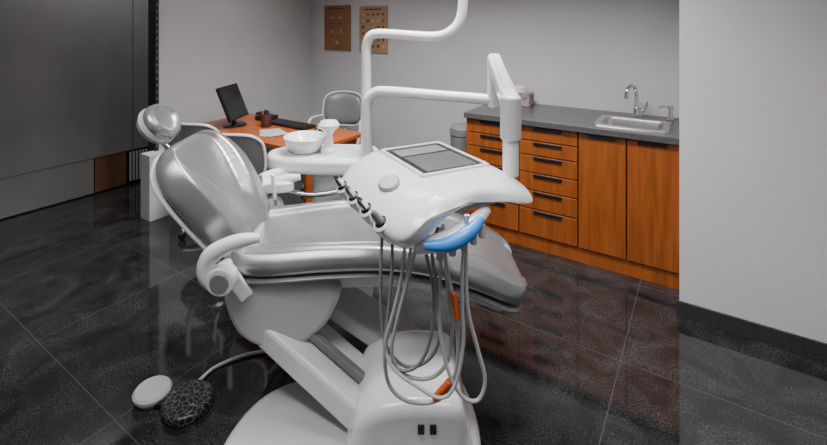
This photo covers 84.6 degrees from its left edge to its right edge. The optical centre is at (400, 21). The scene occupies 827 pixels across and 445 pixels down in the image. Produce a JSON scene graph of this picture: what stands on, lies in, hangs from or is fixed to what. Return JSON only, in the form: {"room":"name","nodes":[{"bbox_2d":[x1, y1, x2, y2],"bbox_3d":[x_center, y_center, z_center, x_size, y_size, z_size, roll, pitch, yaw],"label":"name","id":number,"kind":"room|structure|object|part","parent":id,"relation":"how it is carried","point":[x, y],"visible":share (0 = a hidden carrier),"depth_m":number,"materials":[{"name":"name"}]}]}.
{"room":"dental clinic","nodes":[
{"label":"dental clinic","id":0,"kind":"room"},
{"bbox_2d":[141,149,168,221],"bbox_3d":[-1.990,1.315,3.674,0.140,0.520,0.160,0,0,34],"label":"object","id":1,"kind":"structure","parent":0,"point":[152,209],"depth_m":3.60,"materials":[{"name":"white paint"}]},
{"bbox_2d":[159,0,310,149],"bbox_3d":[-1.557,0.175,4.497,0.100,2.800,1.750,0,0,34],"label":"wall","id":2,"kind":"structure","parent":0,"point":[263,47],"depth_m":4.35,"materials":[{"name":"paint"}]},
{"bbox_2d":[148,0,158,151],"bbox_3d":[-2.043,0.475,3.747,0.110,2.200,0.033,0,0,34],"label":"frame post","id":3,"kind":"object","parent":2,"relation":"attached to","point":[152,7],"visible":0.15,"depth_m":3.72,"materials":[{"name":"metal"}]},
{"bbox_2d":[0,180,826,444],"bbox_3d":[-0.742,1.600,1.944,7.800,0.050,5.600,0,0,34],"label":"floor","id":4,"kind":"structure","parent":0,"point":[99,299],"depth_m":2.15,"materials":[{"name":"tile"}]},
{"bbox_2d":[0,159,93,218],"bbox_3d":[-3.288,1.407,3.462,0.030,0.315,1.680,0,0,34],"label":"panel","id":5,"kind":"object","parent":4,"relation":"on","point":[26,192],"visible":1,"depth_m":3.85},
{"bbox_2d":[0,0,132,178],"bbox_3d":[-2.929,0.210,3.997,0.040,2.070,1.064,0,0,34],"label":"panel","id":6,"kind":"object","parent":5,"relation":"on","point":[66,66],"visible":1,"depth_m":3.95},
{"bbox_2d":[94,151,125,192],"bbox_3d":[-2.739,1.407,4.279,0.030,0.315,0.270,0,0,34],"label":"panel","id":7,"kind":"object","parent":4,"relation":"on","point":[109,170],"depth_m":4.26,"materials":[{"name":"brown wood"}]},
{"bbox_2d":[164,123,219,240],"bbox_3d":[-1.438,1.133,3.384,0.457,0.885,0.578,0,0,3],"label":"chair","id":8,"kind":"object","parent":4,"relation":"on","point":[187,129],"visible":0.09,"depth_m":3.11,"materials":[{"name":"white plastic"}]},
{"bbox_2d":[132,350,264,427],"bbox_3d":[-0.759,1.550,1.965,0.714,0.050,0.301,0,0,-24],"label":"foot pedal","id":9,"kind":"object","parent":4,"relation":"on","point":[183,404],"visible":0.83,"depth_m":1.86,"materials":[{"name":"white plastic"}]},
{"bbox_2d":[221,133,271,195],"bbox_3d":[-1.047,1.133,3.071,0.546,0.885,0.555,0,0,34],"label":"chair","id":10,"kind":"object","parent":4,"relation":"on","point":[254,148],"visible":0.11,"depth_m":2.84,"materials":[{"name":"white plastic"}]},
{"bbox_2d":[202,113,360,202],"bbox_3d":[-0.984,1.200,3.504,1.300,0.750,0.600,0,0,34],"label":"computer desk","id":11,"kind":"object","parent":4,"relation":"on","point":[340,136],"visible":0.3,"depth_m":3.39,"materials":[{"name":"brown wood"}]},
{"bbox_2d":[215,83,248,127],"bbox_3d":[-1.324,0.666,3.624,0.180,0.318,0.300,0,0,7],"label":"computer monitor","id":12,"kind":"object","parent":11,"relation":"on","point":[230,97],"visible":1,"depth_m":3.59,"materials":[{"name":"black plastic"}]},
{"bbox_2d":[261,109,271,127],"bbox_3d":[-1.064,0.759,3.582,0.084,0.130,0.084,0,0,34],"label":"pen cup","id":13,"kind":"object","parent":11,"relation":"on","point":[266,118],"visible":1,"depth_m":3.55,"materials":[{"name":"red plastic"}]},
{"bbox_2d":[255,110,277,120],"bbox_3d":[-1.136,0.791,3.835,0.142,0.065,0.140,0,0,34],"label":"desk phone","id":14,"kind":"object","parent":11,"relation":"on","point":[258,114],"visible":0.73,"depth_m":3.81,"materials":[{"name":"black plastic"}]},
{"bbox_2d":[259,128,287,136],"bbox_3d":[-0.969,0.821,3.379,0.196,0.006,0.266,0,0,-31],"label":"paper sheets","id":15,"kind":"object","parent":11,"relation":"on","point":[264,132],"visible":0.95,"depth_m":3.36,"materials":[{"name":"white paper"}]},
{"bbox_3d":[-0.879,1.065,3.686,1.190,0.420,0.020,0,0,34],"label":"modesty panel","id":16,"kind":"part","parent":11,"relation":"part of","materials":[{"name":"wood"}]},
{"bbox_2d":[271,119,315,130],"bbox_3d":[-0.875,0.813,3.611,0.420,0.022,0.140,0,0,34],"label":"keyboard","id":17,"kind":"object","parent":11,"relation":"on","point":[302,126],"visible":0.94,"depth_m":3.56,"materials":[{"name":"black plastic"}]},
{"bbox_3d":[-0.487,1.215,3.176,0.030,0.720,0.510,0,0,34],"label":"panel","id":18,"kind":"part","parent":11,"relation":"part of","materials":[{"name":"brown wood"}]},
{"bbox_2d":[258,119,378,296],"bbox_3d":[-0.496,1.062,2.563,0.762,1.027,0.400,0,0,-12],"label":"dental spittoon unit","id":19,"kind":"object","parent":4,"relation":"on","point":[307,152],"visible":0.47,"depth_m":2.47,"materials":[{"name":"white plastic"}]},
{"bbox_3d":[-0.677,0.834,2.444,0.288,0.090,0.084,0,0,-31],"label":"assistant arm","id":20,"kind":"part","parent":19,"relation":"part of","materials":[{"name":"white plastic"}]},
{"bbox_2d":[283,130,324,154],"bbox_3d":[-0.545,0.692,2.580,0.244,0.096,0.244,0,0,0],"label":"bowl","id":21,"kind":"object","parent":19,"relation":"on","point":[307,142],"depth_m":2.52,"materials":[{"name":"white ceramic"}]},
{"bbox_3d":[-0.429,0.888,2.438,0.550,0.093,0.072,0,0,0],"label":"rail","id":22,"kind":"part","parent":19,"relation":"part of","materials":[{"name":"silver metal"}]},
{"bbox_2d":[358,0,467,155],"bbox_3d":[0.063,0.112,2.255,0.604,1.244,0.641,0,0,0],"label":"light","id":23,"kind":"object","parent":19,"relation":"attached to","point":[462,9],"depth_m":2.46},
{"bbox_2d":[334,53,532,405],"bbox_3d":[0.133,0.618,1.841,0.714,0.929,1.333,0,0,0],"label":"dental delivery console","id":24,"kind":"object","parent":19,"relation":"attached to","point":[403,193],"visible":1,"depth_m":1.33},
{"bbox_3d":[0.117,0.545,2.350,0.718,0.406,0.084,0,0,21],"label":"support arm","id":25,"kind":"part","parent":24,"relation":"part of","materials":[{"name":"white plastic"}]},
{"bbox_2d":[387,143,481,173],"bbox_3d":[0.108,0.479,1.589,0.236,0.010,0.300,0,0,-27],"label":"tray","id":26,"kind":"object","parent":24,"relation":"on","point":[423,158],"depth_m":1.54,"materials":[{"name":"black plastic"}]},
{"bbox_2d":[436,253,442,260],"bbox_3d":[0.104,0.620,1.223,0.020,0.040,0.020,0,0,0],"label":"socket","id":27,"kind":"object","parent":24,"relation":"attached to","point":[439,256],"depth_m":1.21,"materials":[{"name":"white plastic"}]},
{"bbox_3d":[0.151,0.580,1.252,0.242,0.102,0.083,0,0,-21],"label":"white handle","id":28,"kind":"part","parent":24,"relation":"part of","materials":[{"name":"plastic"}]},
{"bbox_2d":[449,251,455,256],"bbox_3d":[0.139,0.613,1.231,0.020,0.040,0.020,0,0,0],"label":"socket","id":29,"kind":"object","parent":24,"relation":"attached to","point":[452,254],"depth_m":1.22,"materials":[{"name":"white plastic"}]},
{"bbox_2d":[470,236,476,244],"bbox_3d":[0.202,0.598,1.263,0.020,0.040,0.020,0,0,0],"label":"socket","id":30,"kind":"object","parent":24,"relation":"attached to","point":[474,242],"depth_m":1.25,"materials":[{"name":"white plastic"}]},
{"bbox_2d":[478,223,484,238],"bbox_3d":[0.229,0.590,1.286,0.020,0.040,0.020,0,0,0],"label":"socket","id":31,"kind":"object","parent":24,"relation":"attached to","point":[481,234],"depth_m":1.28,"materials":[{"name":"white plastic"}]},
{"bbox_3d":[0.458,0.297,2.235,0.066,0.245,0.066,0,0,0],"label":"elbow post","id":32,"kind":"part","parent":24,"relation":"part of","materials":[{"name":"white plastic"}]},
{"bbox_3d":[0.413,0.197,1.870,0.036,0.091,0.626,0,0,8],"label":"spring arm","id":33,"kind":"part","parent":24,"relation":"part of","materials":[{"name":"white plastic"}]},
{"bbox_3d":[0.412,0.235,1.870,0.156,0.160,0.806,0,0,0],"label":"spring arm","id":34,"kind":"part","parent":24,"relation":"part of","materials":[{"name":"white plastic"}]},
{"bbox_3d":[0.360,0.405,1.490,0.052,0.200,0.052,0,0,0],"label":"drop post","id":35,"kind":"part","parent":24,"relation":"part of","materials":[{"name":"white plastic"}]},
{"bbox_2d":[300,91,360,190],"bbox_3d":[-0.606,1.128,4.201,0.585,0.894,0.625,0,0,34],"label":"office chair","id":36,"kind":"object","parent":4,"relation":"on","point":[344,107],"visible":0.4,"depth_m":4.44,"materials":[{"name":"white plastic"}]},
{"bbox_3d":[-0.817,1.027,4.332,0.133,0.261,0.270,0,0,-1],"label":"arm","id":37,"kind":"part","parent":36,"relation":"part of","materials":[{"name":"white plastic"}]},
{"bbox_3d":[-0.386,1.028,4.226,0.133,0.261,0.270,0,0,28],"label":"arm","id":38,"kind":"part","parent":36,"relation":"part of","materials":[{"name":"white plastic"}]},
{"bbox_2d":[137,104,527,444],"bbox_3d":[-0.323,0.976,1.847,1.694,1.199,1.147,0,0,0],"label":"dental chair","id":39,"kind":"object","parent":4,"relation":"on","point":[282,272],"visible":0.86,"depth_m":1.79,"materials":[{"name":"white plastic"}]},
{"bbox_2d":[155,130,270,258],"bbox_3d":[-0.824,0.763,2.050,0.387,0.474,0.580,0,0,0],"label":"backrest cushion","id":40,"kind":"object","parent":39,"relation":"on","point":[205,181],"depth_m":1.89,"materials":[{"name":"grey leather"}]},
{"bbox_3d":[-0.649,0.911,1.715,0.242,0.225,0.067,0,0,0],"label":"arm","id":41,"kind":"part","parent":39,"relation":"part of","materials":[{"name":"white plastic"}]},
{"bbox_3d":[-0.649,0.911,2.385,0.242,0.225,0.067,0,0,0],"label":"arm","id":42,"kind":"part","parent":39,"relation":"part of","materials":[{"name":"white plastic"}]},
{"bbox_3d":[-0.310,1.350,1.810,0.485,0.288,0.220,0,0,23],"label":"lift arm","id":43,"kind":"part","parent":39,"relation":"part of","materials":[{"name":"white plastic"}]},
{"bbox_3d":[-0.240,1.300,1.760,0.402,0.194,0.030,0,0,24],"label":"lift arm","id":44,"kind":"part","parent":39,"relation":"part of","materials":[{"name":"grey plastic"}]},
{"bbox_3d":[-0.174,1.538,1.680,0.932,0.075,0.812,0,0,0],"label":"plate","id":45,"kind":"part","parent":39,"relation":"part of","materials":[{"name":"white plastic"}]},
{"bbox_3d":[-0.130,1.290,1.960,0.491,0.274,0.200,0,0,15],"label":"lift arm","id":46,"kind":"part","parent":39,"relation":"part of","materials":[{"name":"white plastic"}]},
{"bbox_2d":[230,200,527,304],"bbox_3d":[-0.096,1.021,2.050,1.248,0.262,0.580,0,0,0],"label":"seat cushion","id":47,"kind":"object","parent":39,"relation":"on","point":[306,253],"depth_m":1.80,"materials":[{"name":"grey leather"}]},
{"bbox_3d":[-0.127,1.101,2.050,1.116,0.147,0.420,0,0,0],"label":"seat frame","id":48,"kind":"part","parent":39,"relation":"part of","materials":[{"name":"white plastic"}]},
{"bbox_2d":[418,425,423,434],"bbox_3d":[0.066,1.345,1.498,0.022,0.030,0.008,0,0,0],"label":"rocker switch","id":49,"kind":"object","parent":39,"relation":"attached to","point":[420,427],"depth_m":1.49,"materials":[{"name":"black plastic"}]},
{"bbox_2d":[430,425,436,434],"bbox_3d":[0.106,1.345,1.498,0.022,0.030,0.008,0,0,0],"label":"rocker switch","id":50,"kind":"object","parent":39,"relation":"attached to","point":[433,428],"depth_m":1.49,"materials":[{"name":"black plastic"}]},
{"bbox_2d":[450,123,466,214],"bbox_3d":[0.507,1.204,3.695,0.220,0.741,0.220,0,0,34],"label":"waste bin","id":51,"kind":"object","parent":4,"relation":"on","point":[458,131],"visible":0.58,"depth_m":3.61,"materials":[{"name":"grey plastic"}]},
{"bbox_3d":[0.507,0.852,3.695,0.216,0.036,0.216,0,0,34],"label":"lid","id":52,"kind":"part","parent":51,"relation":"part of","materials":[{"name":"grey plastic"}]},
{"bbox_2d":[464,104,678,289],"bbox_3d":[1.226,1.125,3.283,1.383,0.900,0.657,0,0,34],"label":"base cabinet","id":53,"kind":"object","parent":4,"relation":"on","point":[604,197],"visible":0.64,"depth_m":2.93,"materials":[{"name":"brown wood"}]},
{"bbox_3d":[0.674,1.145,3.671,0.018,0.860,0.626,0,0,34],"label":"panel","id":54,"kind":"part","parent":53,"relation":"part of","materials":[{"name":"brown wood"}]},
{"bbox_3d":[0.670,0.770,3.307,0.385,0.092,0.022,0,0,34],"label":"drawer","id":55,"kind":"part","parent":53,"relation":"part of","materials":[{"name":"brown wood"}]},
{"bbox_3d":[0.670,0.870,3.307,0.385,0.092,0.022,0,0,34],"label":"drawer","id":56,"kind":"part","parent":53,"relation":"part of","materials":[{"name":"brown wood"}]},
{"bbox_3d":[0.670,0.980,3.307,0.385,0.112,0.022,0,0,34],"label":"drawer","id":57,"kind":"part","parent":53,"relation":"part of","materials":[{"name":"brown wood"}]},
{"bbox_3d":[0.662,0.736,3.295,0.190,0.020,0.012,0,0,34],"label":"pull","id":58,"kind":"part","parent":53,"relation":"part of","materials":[{"name":"black plastic"}]},
{"bbox_3d":[0.662,0.836,3.295,0.190,0.020,0.012,0,0,34],"label":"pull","id":59,"kind":"part","parent":53,"relation":"part of","materials":[{"name":"black plastic"}]},
{"bbox_3d":[0.662,0.936,3.295,0.190,0.020,0.012,0,0,34],"label":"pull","id":60,"kind":"part","parent":53,"relation":"part of","materials":[{"name":"black plastic"}]},
{"bbox_3d":[0.670,1.383,3.307,0.385,0.177,0.022,0,0,34],"label":"drawer","id":61,"kind":"part","parent":53,"relation":"part of","materials":[{"name":"brown wood"}]},
{"bbox_3d":[0.990,0.736,3.075,0.190,0.020,0.012,0,0,34],"label":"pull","id":62,"kind":"part","parent":53,"relation":"part of","materials":[{"name":"black plastic"}]},
{"bbox_3d":[0.990,0.836,3.075,0.190,0.020,0.012,0,0,34],"label":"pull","id":63,"kind":"part","parent":53,"relation":"part of","materials":[{"name":"black plastic"}]},
{"bbox_3d":[0.990,0.936,3.075,0.190,0.020,0.012,0,0,34],"label":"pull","id":64,"kind":"part","parent":53,"relation":"part of","materials":[{"name":"black plastic"}]},
{"bbox_3d":[0.990,1.056,3.075,0.190,0.020,0.012,0,0,34],"label":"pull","id":65,"kind":"part","parent":53,"relation":"part of","materials":[{"name":"black plastic"}]},
{"bbox_3d":[0.990,1.176,3.075,0.190,0.020,0.012,0,0,34],"label":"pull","id":66,"kind":"part","parent":53,"relation":"part of","materials":[{"name":"black plastic"}]},
{"bbox_3d":[0.990,1.306,3.075,0.190,0.020,0.012,0,0,34],"label":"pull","id":67,"kind":"part","parent":53,"relation":"part of","materials":[{"name":"black plastic"}]},
{"bbox_3d":[0.998,0.870,3.087,0.388,0.092,0.022,0,0,34],"label":"drawer","id":68,"kind":"part","parent":53,"relation":"part of","materials":[{"name":"brown wood"}]},
{"bbox_3d":[0.998,0.980,3.087,0.388,0.112,0.022,0,0,34],"label":"drawer","id":69,"kind":"part","parent":53,"relation":"part of","materials":[{"name":"brown wood"}]},
{"bbox_3d":[0.998,1.100,3.087,0.388,0.112,0.022,0,0,34],"label":"drawer","id":70,"kind":"part","parent":53,"relation":"part of","materials":[{"name":"brown wood"}]},
{"bbox_3d":[0.998,1.225,3.087,0.388,0.122,0.022,0,0,34],"label":"drawer","id":71,"kind":"part","parent":53,"relation":"part of","materials":[{"name":"brown wood"}]},
{"bbox_3d":[0.998,1.383,3.087,0.388,0.177,0.022,0,0,34],"label":"drawer","id":72,"kind":"part","parent":53,"relation":"part of","materials":[{"name":"brown wood"}]},
{"bbox_3d":[0.998,0.770,3.087,0.388,0.092,0.022,0,0,34],"label":"drawer","id":73,"kind":"part","parent":53,"relation":"part of","materials":[{"name":"brown wood"}]},
{"bbox_2d":[464,110,678,144],"bbox_3d":[1.074,0.695,3.055,1.383,0.040,0.110,0,0,34],"label":"countertop","id":74,"kind":"structure","parent":53,"relation":"on","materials":[{"name":"grey stone"}]},
{"bbox_2d":[593,115,671,132],"bbox_3d":[1.535,0.728,3.011,0.434,0.120,0.354,0,0,34],"label":"sink","id":75,"kind":"object","parent":74,"relation":"in","point":[603,120],"visible":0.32,"depth_m":3.08,"materials":[{"name":"metal"}]},
{"bbox_2d":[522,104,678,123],"bbox_3d":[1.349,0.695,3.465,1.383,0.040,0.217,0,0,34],"label":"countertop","id":76,"kind":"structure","parent":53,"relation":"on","point":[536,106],"depth_m":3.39,"materials":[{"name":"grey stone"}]},
{"bbox_2d":[515,85,533,106],"bbox_3d":[0.971,0.593,3.696,0.190,0.162,0.120,0,0,34],"label":"tissue box","id":77,"kind":"object","parent":76,"relation":"on","point":[527,98],"visible":0.63,"depth_m":3.63,"materials":[{"name":"pink cardboard"}]},
{"bbox_2d":[624,84,647,117],"bbox_3d":[1.635,0.555,3.202,0.174,0.240,0.098,0,0,-7],"label":"sink faucet","id":78,"kind":"object","parent":76,"relation":"on","point":[636,109],"visible":1,"depth_m":3.20,"materials":[{"name":"silver metal"}]},
{"bbox_3d":[1.621,0.525,3.195,0.150,0.180,0.031,0,0,-32],"label":"spout","id":79,"kind":"part","parent":78,"relation":"part of","materials":[{"name":"silver metal"}]},
{"bbox_2d":[659,105,674,120],"bbox_3d":[1.823,0.623,3.104,0.100,0.105,0.052,0,0,-10],"label":"soap dispenser","id":80,"kind":"object","parent":76,"relation":"on","point":[670,107],"visible":1,"depth_m":3.10,"materials":[{"name":"metal"}]},
{"bbox_3d":[1.273,0.738,2.884,0.160,0.020,0.012,0,0,34],"label":"pull door","id":81,"kind":"part","parent":53,"relation":"part of","materials":[{"name":"black plastic"}]},
{"bbox_3d":[1.281,1.097,2.897,0.279,0.749,0.022,0,0,34],"label":"door","id":82,"kind":"part","parent":53,"relation":"part of","materials":[{"name":"brown wood"}]},
{"bbox_3d":[1.510,0.738,2.725,0.160,0.020,0.012,0,0,34],"label":"pull door","id":83,"kind":"part","parent":53,"relation":"part of","materials":[{"name":"black plastic"}]},
{"bbox_3d":[1.518,1.097,2.737,0.276,0.749,0.022,0,0,34],"label":"door","id":84,"kind":"part","parent":53,"relation":"part of","materials":[{"name":"brown wood"}]},
{"bbox_2d":[669,123,678,134],"bbox_3d":[1.738,0.695,2.874,0.079,0.040,0.330,0,0,34],"label":"countertop","id":85,"kind":"structure","parent":53,"relation":"on","point":[674,129],"depth_m":2.85,"materials":[{"name":"grey stone"}]},
{"bbox_2d":[311,0,678,150],"bbox_3d":[0.472,0.175,4.261,3.732,2.800,0.120,0,0,34],"label":"wall","id":86,"kind":"structure","parent":0,"point":[585,54],"depth_m":3.88,"materials":[{"name":"paint"}]},
{"bbox_2d":[324,5,350,50],"bbox_3d":[-0.697,0.065,4.965,0.378,0.490,0.012,0,0,34],"label":"poster","id":87,"kind":"object","parent":86,"relation":"attached to","point":[337,19],"visible":1,"depth_m":4.96,"materials":[{"name":"paper"}]},
{"bbox_2d":[359,6,387,53],"bbox_3d":[-0.286,0.077,4.689,0.363,0.485,0.012,0,0,34],"label":"poster","id":88,"kind":"object","parent":86,"relation":"attached to","point":[370,17],"visible":0.79,"depth_m":4.67,"materials":[{"name":"paper"}]},
{"bbox_2d":[679,0,826,342],"bbox_3d":[2.693,0.175,2.232,2.218,2.800,1.010,0,0,34],"label":"wall","id":89,"kind":"structure","parent":0,"point":[753,73],"depth_m":2.25,"materials":[{"name":"white paint"}]},
{"bbox_2d":[677,300,826,362],"bbox_3d":[2.362,1.532,1.839,2.130,0.085,0.012,0,0,34],"label":"baseboard","id":90,"kind":"structure","parent":89,"relation":"attached to","point":[788,341],"depth_m":2.25,"materials":[{"name":"stone"}]},
{"bbox_3d":[-3.440,0.175,3.756,0.100,2.800,5.400,0,0,34],"label":"wall","id":91,"kind":"structure","parent":0,"visible":0},
{"bbox_2d":[126,0,147,183],"bbox_3d":[-2.460,0.370,4.694,0.040,2.390,0.710,0,0,34],"label":"door","id":92,"kind":"structure","parent":91,"relation":"attached to","point":[144,148],"depth_m":4.48,"materials":[{"name":"metal"}]},
{"bbox_2d":[129,152,130,180],"bbox_3d":[-2.633,1.405,4.416,0.015,0.280,0.015,0,0,34],"label":"vent slat","id":93,"kind":"object","parent":92,"relation":"attached to","point":[129,152],"visible":1,"depth_m":4.41,"materials":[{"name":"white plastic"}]},
{"bbox_2d":[133,151,134,179],"bbox_3d":[-2.616,1.405,4.441,0.015,0.280,0.015,0,0,34],"label":"vent slat","id":94,"kind":"object","parent":92,"relation":"attached to","point":[133,151],"visible":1,"depth_m":4.44,"materials":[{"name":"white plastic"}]},
{"bbox_2d":[136,151,137,178],"bbox_3d":[-2.599,1.405,4.465,0.015,0.280,0.015,0,0,34],"label":"vent slat","id":95,"kind":"object","parent":92,"relation":"attached to","point":[136,151],"visible":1,"depth_m":4.46,"materials":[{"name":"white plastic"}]},
{"bbox_2d":[139,150,140,177],"bbox_3d":[-2.582,1.405,4.490,0.015,0.280,0.015,0,0,34],"label":"vent slat","id":96,"kind":"object","parent":92,"relation":"attached to","point":[139,150],"visible":1,"depth_m":4.48,"materials":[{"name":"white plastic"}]},
{"bbox_3d":[-2.580,0.210,4.516,0.040,2.070,0.174,0,0,34],"label":"panel","id":97,"kind":"part","parent":92,"relation":"part of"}
]}

